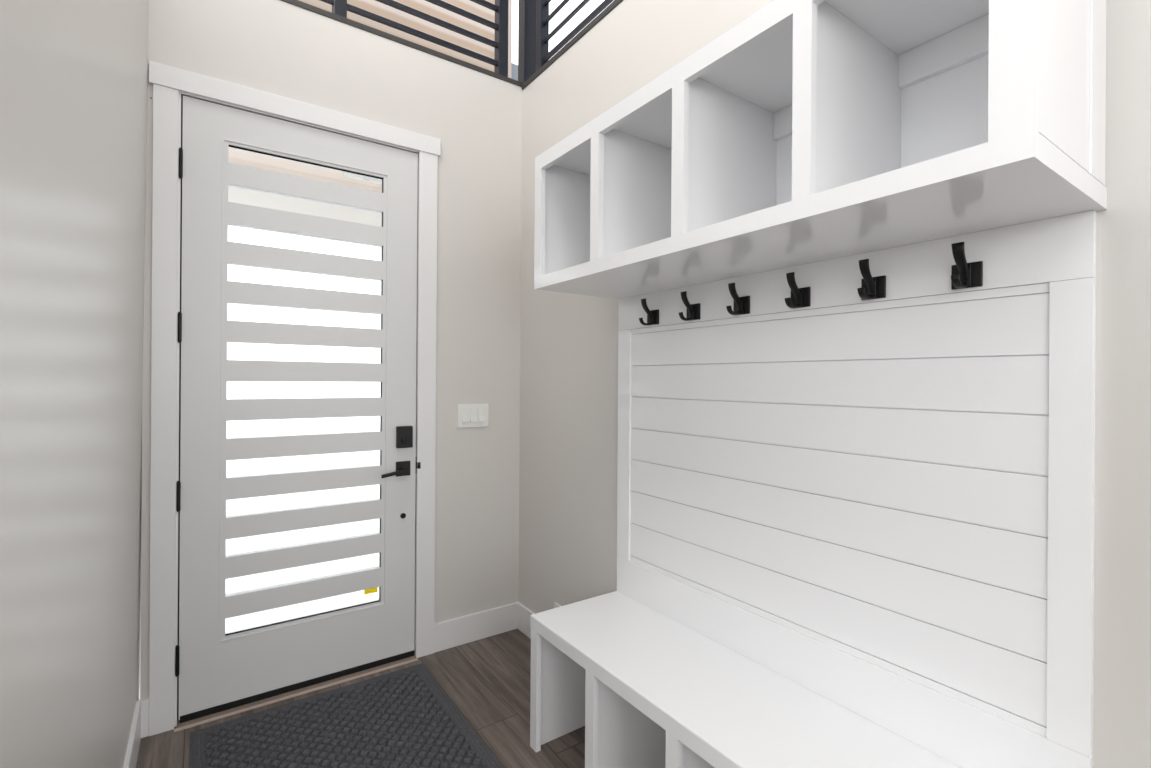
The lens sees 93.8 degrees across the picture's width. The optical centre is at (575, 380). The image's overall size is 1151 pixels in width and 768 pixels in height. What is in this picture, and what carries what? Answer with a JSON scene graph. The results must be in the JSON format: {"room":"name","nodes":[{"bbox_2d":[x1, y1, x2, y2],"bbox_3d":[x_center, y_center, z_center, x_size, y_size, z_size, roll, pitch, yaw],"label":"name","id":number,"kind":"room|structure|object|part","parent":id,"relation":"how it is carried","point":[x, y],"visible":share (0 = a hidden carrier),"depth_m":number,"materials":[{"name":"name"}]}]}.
{"room":"entryway mudroom","nodes":[
{"label":"entryway mudroom","id":0,"kind":"room"},
{"bbox_2d":[0,0,148,767],"bbox_3d":[-1.164,-0.969,1.255,0.190,4.600,2.020,0,0,-35],"label":"wall","id":1,"kind":"structure","parent":0,"point":[74,73],"depth_m":0.90,"materials":[{"name":"beige paint"}]},
{"bbox_2d":[123,701,140,767],"bbox_3d":[-1.087,1.262,1.225,0.020,0.140,1.864,0,0,-35],"label":"baseboard","id":2,"kind":"structure","parent":1,"relation":"attached to","point":[132,751],"depth_m":1.83,"materials":[{"name":"white paint"}]},
{"bbox_2d":[140,0,521,699],"bbox_3d":[-0.939,-0.130,2.561,1.740,2.925,0.140,0,0,-35],"label":"wall","id":3,"kind":"structure","parent":0,"point":[277,47],"depth_m":2.69,"materials":[{"name":"beige paint"}]},
{"bbox_2d":[137,698,148,737],"bbox_3d":[-1.612,1.260,2.005,0.039,0.137,0.015,0,0,-35],"label":"baseboard","id":4,"kind":"structure","parent":3,"relation":"attached to","point":[145,702],"depth_m":2.00,"materials":[{"name":"white paint"}]},
{"bbox_2d":[149,60,440,735],"bbox_3d":[-1.173,0.074,2.378,1.120,2.514,0.154,0,0,-35],"label":"trim","id":5,"kind":"structure","parent":3,"relation":"attached to","point":[169,83],"depth_m":2.05,"materials":[{"name":"white paint"}]},
{"bbox_3d":[-1.556,0.111,2.036,0.076,2.434,0.018,0,0,-35],"label":"casing leg","id":6,"kind":"part","parent":5,"relation":"part of","materials":[{"name":"white paint"}]},
{"bbox_3d":[-0.724,0.117,2.615,0.090,2.434,0.018,0,0,-35],"label":"casing leg","id":7,"kind":"part","parent":5,"relation":"part of","materials":[{"name":"white paint"}]},
{"bbox_2d":[175,95,417,722],"bbox_3d":[-1.146,0.112,2.329,0.928,2.420,0.106,0,0,-35],"label":"door","id":8,"kind":"structure","parent":3,"relation":"in","point":[216,670],"depth_m":2.28,"materials":[{"name":"white paint"}]},
{"bbox_2d":[221,140,386,639],"bbox_3d":[-1.160,0.042,2.349,0.644,2.004,0.037,0,0,-35],"label":"grille","id":9,"kind":"object","parent":8,"relation":"attached to","point":[234,175],"depth_m":2.32,"materials":[{"name":"white glass"}]},
{"bbox_3d":[-0.845,0.428,2.505,0.122,0.038,0.048,0,0,-35],"label":"lever","id":10,"kind":"part","parent":8,"relation":"part of","materials":[{"name":"black metal"}]},
{"bbox_3d":[-0.818,0.419,2.556,0.067,0.069,0.010,0,0,-35],"label":"handle plate","id":11,"kind":"part","parent":8,"relation":"part of","materials":[{"name":"black metal"}]},
{"bbox_2d":[281,0,522,86],"bbox_3d":[-0.973,-1.605,2.532,1.605,0.024,0.156,0,0,-35],"label":"ledge","id":12,"kind":"object","parent":3,"relation":"on","point":[298,3],"visible":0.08,"depth_m":2.54,"materials":[{"name":"grey metal"}]},
{"bbox_2d":[320,0,507,76],"bbox_3d":[-0.995,-2.212,2.499,1.525,1.191,0.058,0,0,-35],"label":"railing","id":13,"kind":"object","parent":12,"relation":"on","point":[339,7],"visible":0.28,"depth_m":2.77,"materials":[{"name":"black metal"}]},
{"bbox_3d":[-1.070,-2.193,2.447,0.054,1.151,0.058,0,0,-35],"label":"post","id":14,"kind":"part","parent":13,"relation":"part of","materials":[{"name":"black metal"}]},
{"bbox_3d":[-0.399,-2.188,2.913,0.054,1.151,0.058,0,0,-35],"label":"post","id":15,"kind":"part","parent":13,"relation":"part of","materials":[{"name":"black metal"}]},
{"bbox_2d":[457,404,487,427],"bbox_3d":[-0.524,0.181,2.757,0.170,0.118,0.014,0,0,-35],"label":"light switch","id":16,"kind":"object","parent":3,"relation":"attached to","point":[468,415],"visible":1,"depth_m":2.75,"materials":[{"name":"white plastic"}]},
{"bbox_2d":[434,603,516,652],"bbox_3d":[-0.507,1.267,2.774,0.462,0.137,0.015,0,0,-35],"label":"baseboard","id":17,"kind":"structure","parent":3,"relation":"attached to","point":[462,630],"depth_m":2.76,"materials":[{"name":"white paint"}]},
{"bbox_2d":[518,0,535,82],"bbox_3d":[-0.267,-2.200,3.016,0.080,1.205,0.075,0,0,-35],"label":"post","id":18,"kind":"object","parent":3,"relation":"on","point":[526,9],"visible":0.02,"depth_m":2.98,"materials":[{"name":"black metal"}]},
{"bbox_2d":[136,629,584,767],"bbox_3d":[3.296,1.422,0.581,6.750,0.120,8.040,0,0,-35],"label":"floor","id":19,"kind":"structure","parent":0,"point":[488,679],"depth_m":2.20,"materials":[{"name":"brown wood"}]},
{"bbox_2d":[174,655,417,731],"bbox_3d":[-1.185,1.326,2.372,0.931,0.010,0.181,0,0,-35],"label":"threshold","id":20,"kind":"object","parent":19,"relation":"on","point":[205,719],"visible":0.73,"depth_m":2.26,"materials":[{"name":"beige"}]},
{"bbox_2d":[189,663,502,767],"bbox_3d":[-0.738,1.327,1.780,0.889,0.014,1.218,0,0,-35],"label":"door mat","id":21,"kind":"object","parent":19,"relation":"on","point":[403,718],"visible":1,"depth_m":2.02,"materials":[{"name":"grey carpet"}]},
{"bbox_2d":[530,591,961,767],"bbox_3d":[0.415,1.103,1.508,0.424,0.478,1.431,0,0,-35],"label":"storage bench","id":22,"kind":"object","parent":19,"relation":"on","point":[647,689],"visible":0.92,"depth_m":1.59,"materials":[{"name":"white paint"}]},
{"bbox_3d":[0.016,1.113,2.085,0.389,0.452,0.018,0,0,-35],"label":"panel","id":23,"kind":"part","parent":22,"relation":"part of","materials":[{"name":"white paint"}]},
{"bbox_3d":[0.249,1.103,1.392,0.020,0.476,1.431,0,0,-35],"label":"frame","id":24,"kind":"part","parent":22,"relation":"part of","materials":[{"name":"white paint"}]},
{"bbox_2d":[299,0,494,71],"bbox_3d":[-2.283,-3.027,3.610,3.900,2.900,0.100,0,0,-35],"label":"wall","id":25,"kind":"structure","parent":0,"point":[372,6],"depth_m":4.36,"materials":[{"name":"beige paint"}]},
{"bbox_2d":[508,0,511,77],"bbox_3d":[-0.639,-3.015,4.741,0.090,2.900,0.160,0,0,-35],"label":"trim","id":26,"kind":"structure","parent":25,"relation":"attached to","point":[509,1],"depth_m":4.69,"materials":[{"name":"beige"}]},
{"bbox_2d":[512,63,517,80],"bbox_3d":[-0.539,-2.175,4.815,0.170,1.220,0.120,0,0,-35],"label":"trim","id":27,"kind":"structure","parent":25,"relation":"attached to","point":[514,66],"depth_m":4.74,"materials":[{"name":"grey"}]},
{"bbox_2d":[519,0,1150,767],"bbox_3d":[0.694,-0.956,1.622,0.140,4.600,3.540,0,0,-35],"label":"wall","id":28,"kind":"structure","parent":0,"point":[569,342],"depth_m":1.98,"materials":[{"name":"beige paint"}]},
{"bbox_2d":[516,602,534,638],"bbox_3d":[-0.070,1.270,2.563,0.015,0.137,0.858,0,0,-35],"label":"baseboard","id":29,"kind":"structure","parent":28,"relation":"attached to","point":[523,613],"depth_m":2.84,"materials":[{"name":"white paint"}]},
{"bbox_2d":[522,0,622,89],"bbox_3d":[0.599,-1.578,1.768,0.156,0.028,2.894,0,0,-35],"label":"ledge","id":30,"kind":"object","parent":28,"relation":"on","point":[614,3],"visible":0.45,"depth_m":2.51,"materials":[{"name":"grey metal"}]},
{"bbox_2d":[536,0,613,70],"bbox_3d":[0.613,-2.194,1.755,0.055,1.205,2.821,0,0,-35],"label":"railing","id":31,"kind":"object","parent":30,"relation":"on","point":[543,55],"visible":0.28,"depth_m":2.83,"materials":[{"name":"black metal"}]},
{"bbox_3d":[-0.176,-2.180,2.893,0.050,1.165,0.052,0,0,-35],"label":"post","id":32,"kind":"part","parent":31,"relation":"part of","materials":[{"name":"black metal"}]},
{"bbox_2d":[534,0,1106,298],"bbox_3d":[0.434,-0.572,1.504,0.418,0.483,1.446,0,0,-35],"label":"wall shelf","id":33,"kind":"object","parent":28,"relation":"attached to","point":[806,131],"visible":1,"depth_m":1.23,"materials":[{"name":"white paint"}]},
{"bbox_3d":[0.034,-0.586,2.096,0.397,0.422,0.018,0,0,-35],"label":"panel","id":34,"kind":"part","parent":33,"relation":"part of","materials":[{"name":"white paint"}]},
{"bbox_3d":[0.444,-0.804,1.510,0.397,0.018,1.445,0,0,-35],"label":"panel","id":35,"kind":"part","parent":33,"relation":"part of","materials":[{"name":"white paint"}]},
{"bbox_3d":[0.441,-0.351,1.510,0.397,0.041,1.445,0,0,-35],"label":"panel","id":36,"kind":"part","parent":33,"relation":"part of","materials":[{"name":"white paint"}]},
{"bbox_3d":[0.599,-0.582,1.621,0.012,0.422,1.405,0,0,-35],"label":"panel","id":37,"kind":"part","parent":33,"relation":"part of","materials":[{"name":"white paint"}]},
{"bbox_3d":[0.848,-0.581,0.927,0.397,0.422,0.018,0,0,-35],"label":"panel","id":38,"kind":"part","parent":33,"relation":"part of","materials":[{"name":"white paint"}]},
{"bbox_3d":[0.847,-0.589,0.912,0.380,0.440,0.004,0,0,-35],"label":"frame","id":39,"kind":"part","parent":33,"relation":"part of","materials":[{"name":"white paint"}]},
{"bbox_2d":[617,210,1096,767],"bbox_3d":[0.588,0.268,1.624,0.018,1.194,1.431,0,0,-35],"label":"wall panel","id":40,"kind":"object","parent":28,"relation":"attached to","point":[885,507],"visible":1,"depth_m":1.33,"materials":[{"name":"white paint"}]},
{"bbox_2d":[639,298,658,324],"bbox_3d":[0.267,-0.254,2.014,0.069,0.098,0.058,0,0,-35],"label":"coat hook","id":41,"kind":"object","parent":40,"relation":"attached to","point":[652,315],"visible":1,"depth_m":2.01,"materials":[{"name":"black metal"}]},
{"bbox_3d":[0.289,-0.237,2.030,0.016,0.055,0.058,0,0,-35],"label":"mounting plate","id":42,"kind":"part","parent":41,"relation":"part of","materials":[{"name":"black metal"}]},
{"bbox_2d":[679,291,699,320],"bbox_3d":[0.383,-0.253,1.848,0.069,0.098,0.058,0,0,-35],"label":"coat hook","id":43,"kind":"object","parent":40,"relation":"attached to","point":[693,310],"visible":1,"depth_m":1.84,"materials":[{"name":"black metal"}]},
{"bbox_3d":[0.405,-0.236,1.863,0.016,0.055,0.058,0,0,-35],"label":"mounting plate","id":44,"kind":"part","parent":43,"relation":"part of","materials":[{"name":"black metal"}]},
{"bbox_2d":[726,283,749,314],"bbox_3d":[0.499,-0.252,1.681,0.069,0.098,0.058,0,0,-35],"label":"coat hook","id":45,"kind":"object","parent":40,"relation":"attached to","point":[741,304],"visible":1,"depth_m":1.68,"materials":[{"name":"black metal"}]},
{"bbox_3d":[0.520,-0.235,1.696,0.016,0.055,0.058,0,0,-35],"label":"mounting plate","id":46,"kind":"part","parent":45,"relation":"part of","materials":[{"name":"black metal"}]},
{"bbox_2d":[785,272,810,308],"bbox_3d":[0.615,-0.252,1.515,0.069,0.098,0.058,0,0,-35],"label":"coat hook","id":47,"kind":"object","parent":40,"relation":"attached to","point":[800,297],"visible":1,"depth_m":1.51,"materials":[{"name":"black metal"}]},
{"bbox_3d":[0.636,-0.235,1.530,0.016,0.055,0.058,0,0,-35],"label":"mounting plate","id":48,"kind":"part","parent":47,"relation":"part of","materials":[{"name":"black metal"}]},
{"bbox_3d":[0.584,0.793,1.624,0.018,0.144,1.431,0,0,-35],"label":"rail","id":49,"kind":"part","parent":40,"relation":"part of","materials":[{"name":"white paint"}]},
{"bbox_3d":[0.592,-0.265,1.624,0.018,0.128,1.431,0,0,-35],"label":"rail","id":50,"kind":"part","parent":40,"relation":"part of","materials":[{"name":"white paint"}]},
{"bbox_2d":[857,259,885,299],"bbox_3d":[0.730,-0.251,1.348,0.069,0.098,0.058,0,0,-35],"label":"coat hook","id":51,"kind":"object","parent":40,"relation":"attached to","point":[871,287],"visible":1,"depth_m":1.35,"materials":[{"name":"black metal"}]},
{"bbox_3d":[0.752,-0.234,1.364,0.016,0.055,0.058,0,0,-35],"label":"mounting plate","id":52,"kind":"part","parent":51,"relation":"part of","materials":[{"name":"black metal"}]},
{"bbox_2d":[951,242,982,289],"bbox_3d":[0.846,-0.250,1.182,0.069,0.098,0.058,0,0,-35],"label":"coat hook","id":53,"kind":"object","parent":40,"relation":"attached to","point":[964,274],"visible":1,"depth_m":1.18,"materials":[{"name":"black metal"}]},
{"bbox_3d":[0.868,-0.233,1.197,0.016,0.055,0.058,0,0,-35],"label":"mounting plate","id":54,"kind":"part","parent":53,"relation":"part of","materials":[{"name":"black metal"}]},
{"label":"outside","id":55,"kind":"structure","parent":0,"visible":0},
{"bbox_2d":[225,424,379,632],"bbox_3d":[-4.354,1.394,8.732,16.000,0.130,13.840,0,0,-35],"label":"glass pane","id":56,"kind":"structure","parent":55,"point":[243,467],"depth_m":4.92,"materials":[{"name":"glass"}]},
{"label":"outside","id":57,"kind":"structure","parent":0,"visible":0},
{"bbox_2d":[228,186,380,226],"bbox_3d":[-1.696,-1.368,4.239,5.200,0.410,0.130,0,0,-35],"label":"beam","id":58,"kind":"structure","parent":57,"point":[235,195],"depth_m":3.94,"materials":[{"name":"white paint"}]},
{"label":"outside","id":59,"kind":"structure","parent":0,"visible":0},
{"bbox_2d":[228,147,381,191],"bbox_3d":[-1.176,-1.484,3.492,5.200,0.130,1.650,0,0,-35],"label":"ceiling","id":60,"kind":"structure","parent":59,"point":[236,156],"depth_m":3.62,"materials":[{"name":"beige paint"}]}
]}

